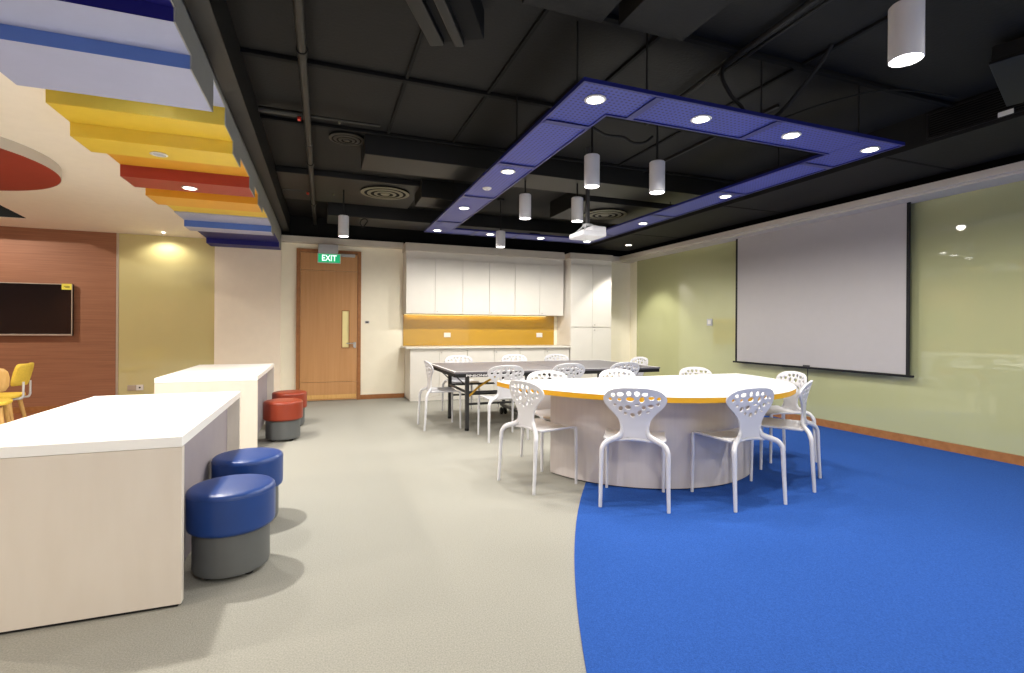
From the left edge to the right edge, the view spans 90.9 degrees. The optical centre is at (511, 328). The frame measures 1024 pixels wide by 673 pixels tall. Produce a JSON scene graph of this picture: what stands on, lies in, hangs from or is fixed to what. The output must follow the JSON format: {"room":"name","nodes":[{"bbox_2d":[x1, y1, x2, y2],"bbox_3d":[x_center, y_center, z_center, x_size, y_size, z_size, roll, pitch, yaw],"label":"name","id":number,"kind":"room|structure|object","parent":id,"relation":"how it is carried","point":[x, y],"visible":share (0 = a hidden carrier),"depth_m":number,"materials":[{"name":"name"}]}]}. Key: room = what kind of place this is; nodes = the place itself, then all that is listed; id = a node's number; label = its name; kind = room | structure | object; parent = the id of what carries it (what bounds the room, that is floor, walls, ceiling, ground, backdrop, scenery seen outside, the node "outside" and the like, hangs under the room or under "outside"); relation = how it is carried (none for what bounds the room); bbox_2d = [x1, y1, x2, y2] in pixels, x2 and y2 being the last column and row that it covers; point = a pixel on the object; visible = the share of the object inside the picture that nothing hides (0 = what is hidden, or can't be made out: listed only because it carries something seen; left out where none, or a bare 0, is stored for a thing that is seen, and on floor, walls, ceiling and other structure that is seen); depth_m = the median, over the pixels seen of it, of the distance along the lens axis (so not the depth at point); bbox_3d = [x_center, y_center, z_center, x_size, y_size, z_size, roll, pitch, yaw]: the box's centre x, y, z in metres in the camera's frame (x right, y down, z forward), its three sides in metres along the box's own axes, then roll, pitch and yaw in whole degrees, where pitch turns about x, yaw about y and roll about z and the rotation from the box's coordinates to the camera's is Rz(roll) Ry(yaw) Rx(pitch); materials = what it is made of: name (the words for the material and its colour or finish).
{"room":"office break room","nodes":[
{"label":"office break room","id":0,"kind":"room"},
{"bbox_2d":[0,72,205,237],"bbox_3d":[-4.723,-1.474,1.081,4.900,0.210,12.350,0,0,-21],"label":"ceiling","id":1,"kind":"structure","parent":0,"point":[92,195],"depth_m":5.48,"materials":[{"name":"beige paint"}]},
{"bbox_2d":[0,136,61,190],"bbox_3d":[-5.071,-1.437,3.958,2.290,0.090,2.290,0,0,-21],"label":"ceiling disc","id":2,"kind":"object","parent":1,"relation":"attached to","point":[22,168],"visible":1,"depth_m":4.42,"materials":[{"name":"red paint"}]},
{"bbox_2d":[214,246,280,391],"bbox_3d":[-4.119,-0.096,7.875,0.920,2.560,0.060,0,0,-21],"label":"wall column","id":3,"kind":"structure","parent":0,"point":[247,296],"depth_m":7.85,"materials":[{"name":"paint"}]},
{"bbox_2d":[280,242,629,400],"bbox_3d":[-3.399,-0.611,8.229,12.410,3.600,0.100,0,0,-21],"label":"wall","id":4,"kind":"structure","parent":0,"point":[382,354],"depth_m":8.61,"materials":[{"name":"beige paint"}]},
{"bbox_2d":[3,405,63,413],"bbox_3d":[-7.464,1.116,6.635,3.700,0.085,0.034,0,0,-21],"label":"skirting board","id":5,"kind":"object","parent":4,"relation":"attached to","point":[38,409],"visible":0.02,"depth_m":6.95,"materials":[{"name":"brown wood"}]},
{"bbox_2d":[0,226,116,407],"bbox_3d":[-7.457,-0.159,6.640,3.700,2.465,0.024,0,0,-21],"label":"panelling","id":6,"kind":"object","parent":4,"relation":"attached to","point":[80,366],"visible":0.6,"depth_m":7.08,"materials":[{"name":"brown wood"}]},
{"bbox_2d":[0,282,73,335],"bbox_3d":[-6.793,-0.263,6.835,1.360,0.722,0.074,0,0,-21],"label":"television","id":7,"kind":"object","parent":6,"relation":"attached to","point":[26,309],"visible":1,"depth_m":6.91,"materials":[{"name":"black glass"}]},
{"bbox_2d":[116,233,214,394],"bbox_3d":[-5.141,-0.099,7.508,1.243,2.545,0.027,0,0,-21],"label":"wall panel","id":8,"kind":"object","parent":4,"relation":"attached to","point":[165,285],"visible":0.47,"depth_m":7.47,"materials":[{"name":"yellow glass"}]},
{"bbox_2d":[296,248,360,400],"bbox_3d":[-2.994,-0.049,8.255,1.000,2.480,0.137,0,0,-21],"label":"door","id":9,"kind":"structure","parent":4,"relation":"in","point":[328,300],"depth_m":8.28,"materials":[{"name":"brown wood"}]},
{"bbox_2d":[317,244,340,263],"bbox_3d":[-2.932,-1.193,8.083,0.350,0.300,0.090,0,0,-21],"label":"exit sign","id":10,"kind":"object","parent":4,"relation":"hanging from","point":[327,253],"visible":1,"depth_m":8.05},
{"bbox_2d":[403,250,462,314],"bbox_3d":[-1.368,-0.773,8.737,0.975,1.050,0.373,0,0,-21],"label":"upper cabinet","id":11,"kind":"object","parent":4,"relation":"attached to","point":[432,281],"visible":1,"depth_m":8.58,"materials":[{"name":"white laminate"}]},
{"bbox_2d":[281,215,629,256],"bbox_3d":[-0.633,-1.621,9.200,6.520,0.345,0.019,0,0,-21],"label":"trim","id":12,"kind":"structure","parent":4,"relation":"attached to","point":[299,225],"depth_m":8.84,"materials":[{"name":"paint"}]},
{"bbox_2d":[281,235,633,262],"bbox_3d":[-0.520,-1.373,8.929,6.535,0.160,0.610,0,0,-21],"label":"trim","id":13,"kind":"structure","parent":4,"relation":"attached to","point":[408,246],"depth_m":8.64,"materials":[{"name":"paint"}]},
{"bbox_2d":[403,314,553,345],"bbox_3d":[-0.540,0.036,9.238,2.880,0.552,0.018,0,0,-21],"label":"backsplash","id":14,"kind":"structure","parent":4,"relation":"attached to","point":[418,330],"depth_m":9.20,"materials":[{"name":"yellow glass"}]},
{"bbox_2d":[460,254,514,314],"bbox_3d":[-0.457,-0.768,9.079,0.972,1.050,0.373,0,0,-21],"label":"upper cabinet","id":15,"kind":"object","parent":4,"relation":"attached to","point":[488,280],"visible":0.96,"depth_m":8.92,"materials":[{"name":"white laminate"}]},
{"bbox_2d":[509,257,563,315],"bbox_3d":[0.454,-0.762,9.421,0.972,1.050,0.373,0,0,-21],"label":"upper cabinet","id":16,"kind":"object","parent":4,"relation":"attached to","point":[538,281],"visible":0.98,"depth_m":9.27,"materials":[{"name":"white laminate"}]},
{"bbox_2d":[0,397,1023,672],"bbox_3d":[-1.182,1.251,2.432,12.510,0.104,12.522,0,0,-21],"label":"floor","id":17,"kind":"structure","parent":0,"point":[397,546],"depth_m":2.51,"materials":[{"name":"beige carpet"}]},
{"bbox_2d":[0,368,12,424],"bbox_3d":[-5.136,0.778,4.887,0.422,0.805,0.514,0,0,-38],"label":"cafe chair","id":18,"kind":"object","parent":17,"relation":"on","point":[4,375],"visible":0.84,"depth_m":4.88,"materials":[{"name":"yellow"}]},
{"bbox_2d":[0,362,33,420],"bbox_3d":[-5.501,0.780,5.439,0.498,0.798,0.410,0,0,-26],"label":"cafe chair","id":19,"kind":"object","parent":17,"relation":"on","point":[22,373],"visible":0.9,"depth_m":5.44,"materials":[{"name":"yellow fabric"}]},
{"bbox_2d":[0,391,239,634],"bbox_3d":[-2.123,0.829,2.789,0.875,0.734,1.640,0,0,-21],"label":"desk","id":20,"kind":"object","parent":17,"relation":"on","point":[93,490],"visible":0.9,"depth_m":2.10,"materials":[{"name":"laminate"}]},
{"bbox_2d":[154,363,273,448],"bbox_3d":[-3.177,0.822,5.571,0.845,0.734,1.780,0,0,-21],"label":"desk","id":21,"kind":"object","parent":17,"relation":"on","point":[255,382],"visible":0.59,"depth_m":4.87,"materials":[{"name":"laminate"}]},
{"bbox_2d":[185,474,275,579],"bbox_3d":[-1.405,0.989,2.530,0.397,0.425,0.397,0,0,-21],"label":"stool","id":22,"kind":"object","parent":17,"relation":"on","point":[228,518],"visible":1,"depth_m":2.39,"materials":[{"name":"blue leather"}]},
{"bbox_2d":[211,447,282,517],"bbox_3d":[-1.637,0.987,3.127,0.397,0.425,0.397,0,0,35],"label":"stool","id":23,"kind":"object","parent":17,"relation":"on","point":[258,460],"visible":0.38,"depth_m":3.03,"materials":[{"name":"blue leather"}]},
{"bbox_2d":[263,398,302,441],"bbox_3d":[-2.466,0.982,5.432,0.397,0.425,0.397,0,0,-21],"label":"stool","id":24,"kind":"object","parent":17,"relation":"on","point":[282,416],"visible":1,"depth_m":5.28,"materials":[{"name":"red plastic"}]},
{"bbox_2d":[272,390,306,425],"bbox_3d":[-2.718,0.981,6.160,0.397,0.425,0.397,0,0,-43],"label":"stool","id":25,"kind":"object","parent":17,"relation":"on","point":[301,394],"visible":0.44,"depth_m":6.08,"materials":[{"name":"leather"}]},
{"bbox_2d":[405,348,466,401],"bbox_3d":[-1.309,0.769,8.649,0.963,0.858,0.586,0,0,-21],"label":"base cabinet","id":26,"kind":"object","parent":17,"relation":"on","point":[415,369],"visible":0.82,"depth_m":8.36,"materials":[{"name":"white laminate"}]},
{"bbox_2d":[401,345,569,348],"bbox_3d":[-0.429,0.329,8.958,2.975,0.027,0.583,0,0,-21],"label":"countertop","id":27,"kind":"structure","parent":26,"relation":"on","point":[490,346],"depth_m":8.73,"materials":[{"name":"white laminate"}]},
{"bbox_2d":[417,360,460,430],"bbox_3d":[-0.897,0.799,6.197,0.459,0.813,0.467,0,0,-21],"label":"chair","id":28,"kind":"object","parent":17,"relation":"on","point":[429,368],"visible":1,"depth_m":6.09,"materials":[{"name":"white plastic"}]},
{"bbox_2d":[441,355,479,410],"bbox_3d":[-0.733,0.800,7.233,0.467,0.813,0.459,0,0,-21],"label":"chair","id":29,"kind":"object","parent":17,"relation":"on","point":[454,380],"visible":0.42,"depth_m":7.34,"materials":[{"name":"white plastic"}]},
{"bbox_2d":[467,348,519,398],"bbox_3d":[-0.406,0.774,8.988,0.963,0.858,0.586,0,0,-21],"label":"base cabinet","id":30,"kind":"object","parent":17,"relation":"on","point":[477,354],"visible":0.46,"depth_m":8.69,"materials":[{"name":"white laminate"}]},
{"bbox_2d":[477,365,528,442],"bbox_3d":[-0.110,0.804,5.603,0.467,0.813,0.459,0,0,-21],"label":"chair","id":31,"kind":"object","parent":17,"relation":"on","point":[502,393],"visible":0.7,"depth_m":5.46,"materials":[{"name":"white plastic"}]},
{"bbox_2d":[497,380,577,494],"bbox_3d":[0.204,0.806,3.971,0.459,0.813,0.467,0,0,-37],"label":"chair","id":32,"kind":"object","parent":17,"relation":"on","point":[525,419],"visible":1,"depth_m":3.90,"materials":[{"name":"white plastic"}]},
{"bbox_2d":[520,370,567,468],"bbox_3d":[0.375,0.807,4.637,0.467,0.813,0.459,0,0,-21],"label":"chair","id":33,"kind":"object","parent":17,"relation":"on","point":[543,410],"visible":0.27,"depth_m":4.74,"materials":[{"name":"white plastic"}]},
{"bbox_2d":[520,348,568,379],"bbox_3d":[0.498,0.780,9.327,0.963,0.858,0.586,0,0,-21],"label":"base cabinet","id":34,"kind":"object","parent":17,"relation":"on","point":[532,354],"visible":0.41,"depth_m":9.04,"materials":[{"name":"white laminate"}]},
{"bbox_2d":[431,360,659,430],"bbox_3d":[0.369,0.852,6.788,2.734,0.720,1.558,0,0,-21],"label":"table","id":35,"kind":"object","parent":17,"relation":"on","point":[457,370],"visible":0.56,"depth_m":6.44,"materials":[{"name":"black laminate"}]},
{"bbox_2d":[540,363,584,417],"bbox_3d":[0.619,0.808,5.994,0.467,0.813,0.459,0,0,-21],"label":"chair","id":36,"kind":"object","parent":17,"relation":"on","point":[564,365],"visible":0.4,"depth_m":5.85,"materials":[{"name":"white plastic"}]},
{"bbox_2d":[557,258,611,377],"bbox_3d":[1.379,-0.033,9.647,0.860,2.496,0.603,0,0,-21],"label":"tall cabinet","id":37,"kind":"object","parent":17,"relation":"on","point":[584,326],"visible":0.83,"depth_m":9.39,"materials":[{"name":"white laminate"}]},
{"bbox_2d":[599,369,635,377],"bbox_3d":[1.078,0.807,4.826,0.467,0.813,0.459,0,0,-22],"label":"chair","id":38,"kind":"object","parent":17,"relation":"on","point":[604,373],"visible":0.17,"depth_m":4.98,"materials":[{"name":"white plastic"}]},
{"bbox_2d":[610,362,639,376],"bbox_3d":[1.317,0.809,6.213,0.467,0.813,0.459,0,0,-23],"label":"chair","id":39,"kind":"object","parent":17,"relation":"on","point":[633,364],"visible":0.35,"depth_m":6.07,"materials":[{"name":"white plastic"}]},
{"bbox_2d":[599,387,670,513],"bbox_3d":[0.870,0.806,3.574,0.467,0.813,0.459,0,0,14],"label":"chair","id":40,"kind":"object","parent":17,"relation":"on","point":[636,428],"visible":1,"depth_m":3.43,"materials":[{"name":"white plastic"}]},
{"bbox_2d":[497,373,795,488],"bbox_3d":[1.402,0.846,4.261,2.730,0.736,1.490,0,0,-21],"label":"table","id":41,"kind":"object","parent":17,"relation":"on","point":[697,403],"visible":0.76,"depth_m":3.88,"materials":[{"name":"laminate"}]},
{"bbox_2d":[691,387,786,512],"bbox_3d":[1.613,0.810,3.616,0.467,0.813,0.459,0,0,-21],"label":"chair","id":42,"kind":"object","parent":17,"relation":"on","point":[749,429],"visible":1,"depth_m":3.49,"materials":[{"name":"white plastic"}]},
{"bbox_2d":[754,371,816,462],"bbox_3d":[2.539,0.816,4.798,0.459,0.813,0.467,0,0,-7],"label":"chair","id":43,"kind":"object","parent":17,"relation":"on","point":[790,404],"visible":0.62,"depth_m":4.74,"materials":[{"name":"white plastic"}]},
{"bbox_2d":[750,380,821,492],"bbox_3d":[2.209,0.814,4.060,0.459,0.813,0.467,0,0,36],"label":"chair","id":44,"kind":"object","parent":17,"relation":"on","point":[787,424],"visible":0.98,"depth_m":4.01,"materials":[{"name":"white plastic"}]},
{"bbox_2d":[226,0,1023,225],"bbox_3d":[1.543,-1.841,3.432,6.540,0.120,12.350,0,0,-21],"label":"ceiling","id":45,"kind":"structure","parent":0,"point":[373,35],"depth_m":3.50,"materials":[{"name":"black paint"}]},
{"bbox_2d":[184,0,289,231],"bbox_3d":[-1.453,-1.664,2.297,0.115,0.270,12.330,0,0,-21],"label":"beam","id":46,"kind":"structure","parent":45,"relation":"attached to","point":[212,21],"depth_m":3.27,"materials":[{"name":"paint"}]},
{"bbox_2d":[292,0,316,224],"bbox_3d":[-1.063,-1.726,2.492,0.068,0.137,12.220,0,0,-21],"label":"ceiling pipe","id":47,"kind":"object","parent":45,"relation":"attached to","point":[298,5],"visible":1,"depth_m":3.45,"materials":[{"name":"metal"}]},
{"bbox_2d":[258,105,379,126],"bbox_3d":[-1.571,-1.726,4.159,0.940,0.073,0.048,0,0,-21],"label":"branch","id":48,"kind":"object","parent":47,"relation":"attached to","point":[265,109],"visible":1,"depth_m":4.08,"materials":[{"name":"paint"}]},
{"bbox_2d":[338,190,348,236],"bbox_3d":[-2.107,-1.475,6.309,0.128,0.654,0.128,0,0,-21],"label":"pendant light","id":49,"kind":"object","parent":45,"relation":"hanging from","point":[343,220],"visible":0.78,"depth_m":6.26,"materials":[{"name":"white plastic"}]},
{"bbox_2d":[329,131,363,145],"bbox_3d":[-1.551,-1.776,4.733,0.320,0.034,0.320,0,0,-21],"label":"ceiling vent","id":50,"kind":"object","parent":45,"relation":"in","point":[348,138],"visible":0.98,"depth_m":4.69,"materials":[{"name":"metal"}]},
{"bbox_2d":[276,165,419,208],"bbox_3d":[-2.064,-1.767,6.441,1.640,0.069,1.240,0,0,-21],"label":"duct","id":51,"kind":"object","parent":45,"relation":"attached to","point":[293,178],"visible":0.8,"depth_m":6.12,"materials":[{"name":"grey metal"}]},
{"bbox_2d":[361,185,408,199],"bbox_3d":[-1.608,-1.711,6.395,0.600,0.034,0.600,0,0,-21],"label":"diffuser","id":52,"kind":"object","parent":51,"relation":"attached to","point":[378,192],"visible":1,"depth_m":6.33,"materials":[{"name":"metal"}]},
{"bbox_2d":[387,30,423,133],"bbox_3d":[0.312,-1.778,0.764,0.024,0.019,8.220,0,0,-21],"label":"trim","id":53,"kind":"structure","parent":45,"relation":"attached to","point":[421,34],"depth_m":3.54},
{"bbox_2d":[415,179,471,208],"bbox_3d":[-0.869,-1.685,6.399,0.650,0.219,0.500,0,0,-21],"label":"duct","id":54,"kind":"object","parent":45,"relation":"attached to","point":[431,193],"visible":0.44,"depth_m":6.17,"materials":[{"name":"grey metal"}]},
{"bbox_2d":[406,0,483,46],"bbox_3d":[-0.388,-1.686,2.285,0.310,0.208,1.150,0,0,8],"label":"housing","id":55,"kind":"object","parent":45,"relation":"attached to","point":[440,21],"visible":1,"depth_m":2.64,"materials":[{"name":"grey metal"}]},
{"bbox_2d":[327,202,606,236],"bbox_3d":[-0.597,-1.693,8.237,4.550,0.199,0.650,0,0,-21],"label":"duct","id":56,"kind":"object","parent":45,"relation":"attached to","point":[382,217],"visible":0.53,"depth_m":7.79,"materials":[{"name":"grey metal"}]},
{"bbox_2d":[260,115,733,183],"bbox_3d":[0.263,-1.773,5.157,5.105,0.029,0.040,0,0,-21],"label":"trim","id":57,"kind":"structure","parent":45,"relation":"attached to","point":[263,117],"depth_m":4.80,"materials":[{"name":"metal"}]},
{"bbox_2d":[452,9,549,142],"bbox_3d":[0.883,-1.774,0.979,0.024,0.019,8.220,0,0,-21],"label":"trim","id":58,"kind":"structure","parent":45,"relation":"attached to","point":[543,14],"depth_m":3.40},
{"bbox_2d":[519,180,530,219],"bbox_3d":[0.143,-1.484,5.423,0.128,0.610,0.128,0,0,-21],"label":"pendant light","id":59,"kind":"object","parent":45,"relation":"hanging from","point":[524,198],"visible":0.81,"depth_m":5.37,"materials":[{"name":"white plastic"}]},
{"bbox_2d":[240,47,816,153],"bbox_3d":[0.646,-1.770,4.137,5.105,0.029,0.040,0,0,-21],"label":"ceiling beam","id":60,"kind":"structure","parent":45,"relation":"attached to","point":[245,51],"depth_m":3.64,"materials":[{"name":"metal"}]},
{"bbox_2d":[361,134,728,204],"bbox_3d":[0.553,-1.686,5.598,4.250,0.199,0.500,0,0,-21],"label":"duct","id":61,"kind":"object","parent":45,"relation":"attached to","point":[378,153],"visible":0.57,"depth_m":5.27,"materials":[{"name":"grey metal"}]},
{"bbox_2d":[522,0,620,22],"bbox_3d":[0.522,-1.711,1.938,0.460,0.149,1.470,0,0,-21],"label":"duct","id":62,"kind":"object","parent":45,"relation":"attached to","point":[594,10],"visible":1,"depth_m":2.57,"materials":[{"name":"metal"}]},
{"bbox_2d":[571,183,582,222],"bbox_3d":[0.715,-1.478,5.520,0.128,0.614,0.128,0,0,-21],"label":"pendant light","id":63,"kind":"object","parent":45,"relation":"hanging from","point":[577,201],"visible":0.8,"depth_m":5.47,"materials":[{"name":"white plastic"}]},
{"bbox_2d":[569,147,605,240],"bbox_3d":[0.756,-1.338,4.980,0.280,0.894,0.300,0,0,-21],"label":"projector","id":64,"kind":"object","parent":45,"relation":"hanging from","point":[591,232],"visible":0.97,"depth_m":4.94,"materials":[{"name":"white plastic"}]},
{"bbox_2d":[584,126,599,188],"bbox_3d":[0.665,-1.481,4.187,0.128,0.610,0.128,0,0,-21],"label":"pendant light","id":65,"kind":"object","parent":45,"relation":"hanging from","point":[591,160],"visible":0.83,"depth_m":4.14,"materials":[{"name":"white plastic"}]},
{"bbox_2d":[550,193,672,223],"bbox_3d":[1.328,-1.669,6.877,1.300,0.224,1.050,0,0,-21],"label":"duct","id":66,"kind":"object","parent":45,"relation":"attached to","point":[560,208],"visible":0.44,"depth_m":6.59,"materials":[{"name":"grey metal"}]},
{"bbox_2d":[584,208,626,219],"bbox_3d":[1.262,-1.538,6.825,0.580,0.034,0.580,0,0,-21],"label":"diffuser","id":67,"kind":"object","parent":66,"relation":"attached to","point":[607,213],"visible":0.91,"depth_m":6.75,"materials":[{"name":"metal"}]},
{"bbox_2d":[605,35,660,81],"bbox_3d":[1.576,-1.770,1.239,0.024,0.019,8.220,0,0,-21],"label":"trim","id":68,"kind":"structure","parent":45,"relation":"attached to","point":[651,42],"depth_m":3.31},
{"bbox_2d":[649,125,664,194],"bbox_3d":[1.224,-1.462,4.248,0.128,0.640,0.128,0,0,-21],"label":"pendant light","id":69,"kind":"object","parent":45,"relation":"hanging from","point":[656,167],"visible":0.81,"depth_m":4.20,"materials":[{"name":"white plastic"}]},
{"bbox_2d":[424,21,904,243],"bbox_3d":[0.834,-1.582,5.532,2.710,0.406,4.780,0,0,-21],"label":"raft","id":70,"kind":"object","parent":45,"relation":"hanging from","point":[570,117],"visible":0.87,"depth_m":3.68,"materials":[{"name":"blue metal"}]},
{"bbox_2d":[619,0,732,40],"bbox_3d":[1.030,-1.708,2.123,0.420,0.149,1.460,0,0,-21],"label":"duct","id":71,"kind":"object","parent":45,"relation":"attached to","point":[677,20],"visible":0.93,"depth_m":2.64,"materials":[{"name":"metal"}]},
{"bbox_2d":[642,104,778,172],"bbox_3d":[1.721,-1.766,5.021,0.030,0.023,2.200,0,0,-21],"label":"conduit","id":72,"kind":"object","parent":45,"relation":"attached to","point":[776,106],"visible":0.56,"depth_m":4.83,"materials":[{"name":"grey metal"}]},
{"bbox_2d":[644,0,819,125],"bbox_3d":[1.415,-1.741,3.304,0.059,0.060,2.005,0,0,-17],"label":"cable","id":73,"kind":"object","parent":45,"relation":"attached to","point":[805,6],"visible":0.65,"depth_m":3.06,"materials":[{"name":"black rubber"}]},
{"bbox_2d":[720,65,744,108],"bbox_3d":[1.446,-1.580,3.316,0.183,0.312,0.049,0,0,-13],"label":"cable","id":74,"kind":"object","parent":45,"relation":"hanging from","point":[722,78],"visible":0.83,"depth_m":3.29,"materials":[{"name":"black rubber"}]},
{"bbox_2d":[618,16,887,165],"bbox_3d":[2.605,-1.763,1.625,0.024,0.019,8.220,0,0,-21],"label":"trim","id":75,"kind":"structure","parent":45,"relation":"attached to","point":[881,21],"depth_m":3.48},
{"bbox_2d":[718,0,832,76],"bbox_3d":[1.621,-1.743,2.874,0.030,0.029,1.251,0,0,-19],"label":"cable","id":76,"kind":"object","parent":45,"relation":"attached to","point":[825,2],"visible":0.88,"depth_m":2.98,"materials":[{"name":"black rubber"}]},
{"bbox_2d":[603,13,952,107],"bbox_3d":[1.050,-1.768,3.060,5.105,0.029,0.040,0,0,-21],"label":"trim","id":77,"kind":"structure","parent":45,"relation":"attached to","point":[611,18],"depth_m":3.40,"materials":[{"name":"metal"}]},
{"bbox_2d":[584,88,1023,250],"bbox_3d":[3.925,-1.633,4.113,0.980,0.264,11.950,0,0,-21],"label":"beam","id":78,"kind":"structure","parent":45,"relation":"attached to","point":[1003,137],"depth_m":4.99,"materials":[{"name":"black paint"}]},
{"bbox_2d":[926,89,1023,140],"bbox_3d":[3.561,-1.641,3.666,0.013,0.215,0.970,0,0,-21],"label":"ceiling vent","id":79,"kind":"object","parent":78,"relation":"in","point":[984,108],"visible":0.93,"depth_m":3.86,"materials":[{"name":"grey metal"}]},
{"bbox_2d":[774,44,833,115],"bbox_3d":[1.898,-1.598,3.300,0.051,0.373,0.386,0,0,-38],"label":"cable","id":80,"kind":"object","parent":45,"relation":"attached to","point":[831,46],"visible":0.87,"depth_m":3.27,"materials":[{"name":"black rubber"}]},
{"bbox_2d":[784,89,957,117],"bbox_3d":[2.600,-1.589,3.611,1.618,0.352,0.092,0,0,-13],"label":"cable","id":81,"kind":"object","parent":45,"relation":"hanging from","point":[886,89],"visible":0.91,"depth_m":3.55,"materials":[{"name":"black rubber"}]},
{"bbox_2d":[888,0,924,66],"bbox_3d":[1.706,-1.469,2.180,0.128,0.620,0.128,0,0,-21],"label":"pendant light","id":82,"kind":"object","parent":45,"relation":"hanging from","point":[906,18],"visible":1,"depth_m":2.14,"materials":[{"name":"white plastic"}]},
{"bbox_2d":[988,37,1023,105],"bbox_3d":[3.245,-1.629,3.098,0.519,0.280,0.374,0,0,-36],"label":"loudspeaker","id":83,"kind":"object","parent":45,"relation":"attached to","point":[1006,65],"visible":1,"depth_m":3.10,"materials":[{"name":"black plastic"}]},
{"bbox_2d":[630,262,636,361],"bbox_3d":[4.626,-0.561,4.645,0.100,3.600,12.450,0,0,-21],"label":"wall","id":84,"kind":"structure","parent":0,"point":[633,266],"depth_m":10.25,"materials":[{"name":"beige paint"}]},
{"bbox_2d":[620,161,1023,261],"bbox_3d":[4.462,-1.377,4.448,0.355,0.090,12.200,0,0,-21],"label":"trim","id":85,"kind":"structure","parent":84,"relation":"attached to","point":[1014,172],"depth_m":5.57,"materials":[{"name":"paint"}]},
{"bbox_2d":[733,202,913,382],"bbox_3d":[3.774,-0.272,6.441,0.038,2.130,2.480,0,0,-21],"label":"projector screen","id":86,"kind":"object","parent":84,"relation":"hanging from","point":[834,293],"visible":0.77,"depth_m":6.16,"materials":[{"name":"fabric"}]},
{"bbox_2d":[630,153,1023,253],"bbox_3d":[4.597,-1.591,4.568,0.019,0.340,12.330,0,0,-21],"label":"trim","id":87,"kind":"structure","parent":84,"relation":"attached to","point":[1020,157],"depth_m":5.86,"materials":[{"name":"paint"}]},
{"bbox_2d":[637,180,1023,455],"bbox_3d":[4.614,-0.092,4.498,0.019,2.479,11.980,0,0,-21],"label":"glass panel","id":88,"kind":"object","parent":84,"relation":"attached to","point":[966,388],"visible":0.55,"depth_m":5.19,"materials":[{"name":"glass"}]},
{"bbox_2d":[773,414,1023,465],"bbox_3d":[4.617,1.194,4.459,0.028,0.090,12.100,0,0,-21],"label":"baseboard","id":89,"kind":"structure","parent":84,"relation":"attached to","point":[946,446],"depth_m":5.28,"materials":[{"name":"brown wood"}]},
{"bbox_3d":[-1.974,-1.612,2.113,0.970,0.100,12.350,0,0,-21],"label":"ceiling","id":90,"kind":"structure","parent":0,"visible":0},
{"bbox_2d":[0,0,189,54],"bbox_3d":[-2.019,-1.466,2.225,0.966,0.183,0.297,0,0,-21],"label":"ceiling band","id":91,"kind":"object","parent":90,"relation":"attached to","point":[127,22],"visible":0.83,"depth_m":2.25,"materials":[{"name":"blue paint"}]},
{"bbox_2d":[0,23,211,111],"bbox_3d":[-2.142,-1.432,2.624,0.916,0.252,0.534,0,0,-21],"label":"ceiling band","id":92,"kind":"object","parent":90,"relation":"attached to","point":[29,57],"visible":0.73,"depth_m":2.53,"materials":[{"name":"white paint"}]},
{"bbox_2d":[45,89,231,141],"bbox_3d":[-2.463,-1.472,3.409,0.966,0.177,0.319,0,0,-21],"label":"ceiling band","id":93,"kind":"object","parent":90,"relation":"attached to","point":[74,107],"visible":0.57,"depth_m":3.33,"materials":[{"name":"yellow paint"}]},
{"bbox_2d":[70,122,238,166],"bbox_3d":[-2.579,-1.427,3.716,0.966,0.268,0.335,0,0,-21],"label":"ceiling band","id":94,"kind":"object","parent":90,"relation":"attached to","point":[99,139],"visible":0.57,"depth_m":3.62,"materials":[{"name":"yellow paint"}]},
{"bbox_2d":[108,154,248,176],"bbox_3d":[-2.736,-1.468,4.135,0.966,0.189,0.558,0,0,-21],"label":"ceiling band","id":95,"kind":"object","parent":90,"relation":"attached to","point":[121,159],"visible":0.21,"depth_m":4.25,"materials":[{"name":"orange paint"}]},
{"bbox_2d":[120,164,253,196],"bbox_3d":[-2.897,-1.419,4.563,0.966,0.288,0.354,0,0,-21],"label":"ceiling band","id":96,"kind":"object","parent":90,"relation":"attached to","point":[137,176],"visible":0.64,"depth_m":4.45,"materials":[{"name":"red paint"}]},
{"bbox_2d":[145,188,260,211],"bbox_3d":[-3.129,-1.419,5.183,0.966,0.290,0.389,0,0,-21],"label":"ceiling band","id":97,"kind":"object","parent":90,"relation":"attached to","point":[159,196],"visible":0.5,"depth_m":5.07,"materials":[{"name":"orange paint"}]},
{"bbox_2d":[167,205,267,217],"bbox_3d":[-3.305,-1.453,5.651,0.966,0.225,0.609,0,0,-21],"label":"ceiling band","id":98,"kind":"object","parent":90,"relation":"attached to","point":[175,208],"visible":0.29,"depth_m":5.79,"materials":[{"name":"yellow paint"}]},
{"bbox_2d":[174,211,270,225],"bbox_3d":[-3.489,-1.447,6.143,0.966,0.240,0.439,0,0,-21],"label":"ceiling band","id":99,"kind":"object","parent":90,"relation":"attached to","point":[194,216],"visible":0.43,"depth_m":6.09,"materials":[{"name":"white paint"}]},
{"bbox_2d":[170,0,280,249],"bbox_3d":[-2.344,-1.398,4.476,0.007,0.327,7.535,0,0,-21],"label":"fascia","id":100,"kind":"object","parent":90,"relation":"attached to","point":[201,68],"visible":0.98,"depth_m":2.99,"materials":[{"name":"grey paint"}]},
{"bbox_2d":[184,220,272,235],"bbox_3d":[-3.619,-1.409,6.489,0.966,0.317,0.299,0,0,-21],"label":"ceiling band","id":101,"kind":"object","parent":90,"relation":"attached to","point":[206,226],"visible":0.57,"depth_m":6.39,"materials":[{"name":"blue paint"}]},
{"bbox_2d":[198,231,278,241],"bbox_3d":[-3.839,-1.441,7.074,0.966,0.255,0.949,0,0,-21],"label":"ceiling band","id":102,"kind":"object","parent":90,"relation":"attached to","point":[217,235],"visible":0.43,"depth_m":7.22,"materials":[{"name":"blue paint"}]},
{"bbox_2d":[206,238,279,249],"bbox_3d":[-4.065,-1.408,7.676,0.966,0.325,0.334,0,0,-21],"label":"ceiling band","id":103,"kind":"object","parent":90,"relation":"attached to","point":[211,241],"visible":0.36,"depth_m":7.58,"materials":[{"name":"blue paint"}]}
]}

